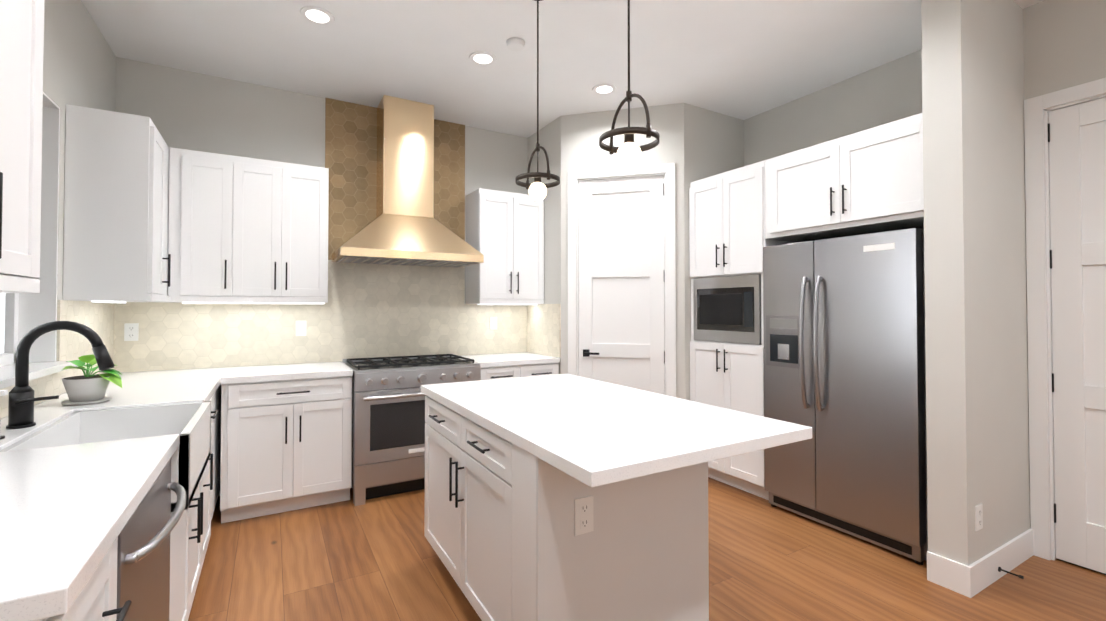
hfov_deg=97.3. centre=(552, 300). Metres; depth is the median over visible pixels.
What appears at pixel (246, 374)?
countertop
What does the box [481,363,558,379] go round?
base cabinet
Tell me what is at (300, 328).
electrical outlet
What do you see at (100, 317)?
tile backsplash
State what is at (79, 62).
wall
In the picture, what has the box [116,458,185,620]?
dishwasher
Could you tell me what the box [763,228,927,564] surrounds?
refrigerator
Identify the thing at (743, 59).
ceiling
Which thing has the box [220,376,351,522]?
base cabinet
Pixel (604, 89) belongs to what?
recessed light
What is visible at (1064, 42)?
wall
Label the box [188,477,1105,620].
floor
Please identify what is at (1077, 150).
door
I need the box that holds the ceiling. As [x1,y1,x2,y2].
[81,0,1043,137]
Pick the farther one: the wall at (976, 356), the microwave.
the microwave
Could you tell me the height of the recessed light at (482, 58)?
0.007 m
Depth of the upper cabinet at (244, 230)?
3.28 m
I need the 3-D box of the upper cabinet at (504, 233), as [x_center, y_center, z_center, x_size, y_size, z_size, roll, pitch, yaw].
[-0.425,-0.459,4.400,0.628,0.992,0.384,1,-1,-30]
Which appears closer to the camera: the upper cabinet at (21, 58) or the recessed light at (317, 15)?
the upper cabinet at (21, 58)
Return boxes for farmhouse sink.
[0,401,210,511]
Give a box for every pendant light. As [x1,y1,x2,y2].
[515,0,559,200]
[599,0,659,167]
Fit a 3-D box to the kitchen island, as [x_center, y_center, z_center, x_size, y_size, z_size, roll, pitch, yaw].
[-0.052,0.935,2.239,0.801,0.874,1.304,1,-1,-30]
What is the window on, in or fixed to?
in the wall at (79, 62)
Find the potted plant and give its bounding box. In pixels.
[62,355,122,401]
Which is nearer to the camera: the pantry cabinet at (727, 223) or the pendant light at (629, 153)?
the pendant light at (629, 153)
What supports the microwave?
in the pantry cabinet at (727, 223)
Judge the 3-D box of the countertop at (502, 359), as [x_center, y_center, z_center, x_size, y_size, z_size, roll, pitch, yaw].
[-0.415,0.508,4.240,0.736,0.040,0.624,1,-1,-30]
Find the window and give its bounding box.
[0,92,76,388]
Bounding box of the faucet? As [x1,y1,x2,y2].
[6,321,114,428]
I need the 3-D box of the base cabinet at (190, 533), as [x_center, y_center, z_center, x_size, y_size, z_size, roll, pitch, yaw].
[-2.023,0.936,2.360,0.654,0.874,2.254,1,-1,-30]
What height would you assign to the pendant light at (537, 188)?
1.107 m
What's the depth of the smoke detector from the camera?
3.01 m
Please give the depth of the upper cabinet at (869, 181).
2.86 m
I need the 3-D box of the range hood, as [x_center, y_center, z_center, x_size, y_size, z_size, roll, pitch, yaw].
[-1.150,-0.951,3.881,1.060,1.301,0.547,1,-1,-30]
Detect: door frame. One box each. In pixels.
[568,163,675,396]
[1024,78,1105,559]
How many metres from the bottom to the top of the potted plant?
0.202 m
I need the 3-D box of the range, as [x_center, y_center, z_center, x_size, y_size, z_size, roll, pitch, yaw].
[-1.099,0.925,3.769,0.904,0.940,0.740,1,-1,-30]
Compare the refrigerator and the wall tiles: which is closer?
the refrigerator
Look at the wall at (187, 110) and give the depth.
3.58 m
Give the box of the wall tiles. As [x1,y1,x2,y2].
[325,98,464,303]
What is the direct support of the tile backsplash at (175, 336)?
attached to the wall at (187, 110)
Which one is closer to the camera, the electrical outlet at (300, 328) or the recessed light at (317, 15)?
the recessed light at (317, 15)
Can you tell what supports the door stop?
attached to the wall at (976, 356)
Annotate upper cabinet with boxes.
[0,0,43,292]
[63,104,170,302]
[168,147,328,303]
[465,188,543,304]
[765,113,923,242]
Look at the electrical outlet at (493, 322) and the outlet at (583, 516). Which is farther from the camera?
the electrical outlet at (493, 322)
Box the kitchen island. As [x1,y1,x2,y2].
[421,390,708,620]
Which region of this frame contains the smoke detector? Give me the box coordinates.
[506,37,524,50]
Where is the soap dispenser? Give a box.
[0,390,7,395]
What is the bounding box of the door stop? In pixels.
[998,567,1023,578]
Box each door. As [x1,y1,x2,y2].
[579,175,664,394]
[1048,97,1105,574]
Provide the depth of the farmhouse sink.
2.03 m
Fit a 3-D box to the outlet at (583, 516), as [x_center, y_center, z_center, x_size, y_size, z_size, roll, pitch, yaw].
[0.102,0.701,1.589,0.072,0.116,0.008,1,-1,-30]
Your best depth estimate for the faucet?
1.73 m
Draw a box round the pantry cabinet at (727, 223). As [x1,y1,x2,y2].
[689,160,797,499]
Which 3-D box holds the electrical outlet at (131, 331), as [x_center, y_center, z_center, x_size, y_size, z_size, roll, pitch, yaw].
[-2.794,0.207,3.225,0.072,0.116,0.008,1,-1,-30]
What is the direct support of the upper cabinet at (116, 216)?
attached to the wall at (79, 62)
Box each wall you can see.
[1,0,115,418]
[115,57,527,495]
[527,103,743,399]
[744,0,1105,521]
[921,0,1030,565]
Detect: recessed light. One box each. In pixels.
[300,6,334,24]
[469,51,496,64]
[592,83,615,94]
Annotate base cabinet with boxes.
[36,537,131,620]
[169,384,221,620]
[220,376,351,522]
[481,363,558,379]
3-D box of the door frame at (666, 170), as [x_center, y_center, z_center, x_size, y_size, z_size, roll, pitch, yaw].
[0.573,0.143,4.090,0.890,2.515,0.138,0,-1,15]
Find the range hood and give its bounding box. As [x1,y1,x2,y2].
[332,95,483,267]
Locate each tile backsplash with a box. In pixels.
[0,300,115,418]
[116,302,527,371]
[524,304,560,357]
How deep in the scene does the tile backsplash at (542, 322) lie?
4.42 m
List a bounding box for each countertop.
[0,367,227,620]
[224,362,352,383]
[421,374,811,489]
[462,352,559,367]
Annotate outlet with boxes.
[124,323,138,340]
[296,321,305,335]
[490,317,496,329]
[574,495,593,535]
[975,503,982,530]
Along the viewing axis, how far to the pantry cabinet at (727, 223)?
3.58 m
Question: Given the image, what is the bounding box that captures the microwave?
[693,274,760,344]
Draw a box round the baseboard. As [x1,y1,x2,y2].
[963,528,1033,597]
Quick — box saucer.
[59,396,112,405]
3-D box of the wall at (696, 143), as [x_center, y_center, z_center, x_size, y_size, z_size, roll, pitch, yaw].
[0.719,-0.093,4.498,1.450,3.000,1.356,1,-1,-30]
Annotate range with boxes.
[342,354,480,505]
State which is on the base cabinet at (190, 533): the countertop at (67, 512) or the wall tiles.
the countertop at (67, 512)
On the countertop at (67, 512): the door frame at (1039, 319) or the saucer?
the saucer
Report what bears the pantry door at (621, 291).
in the wall at (696, 143)
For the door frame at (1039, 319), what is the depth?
2.62 m
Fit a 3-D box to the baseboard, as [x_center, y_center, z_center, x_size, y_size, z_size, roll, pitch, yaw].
[2.267,1.304,2.449,0.797,0.140,0.014,1,-1,-30]
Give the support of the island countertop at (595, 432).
on the kitchen island
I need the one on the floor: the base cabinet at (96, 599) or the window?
the base cabinet at (96, 599)
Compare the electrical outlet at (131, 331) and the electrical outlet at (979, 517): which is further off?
the electrical outlet at (131, 331)

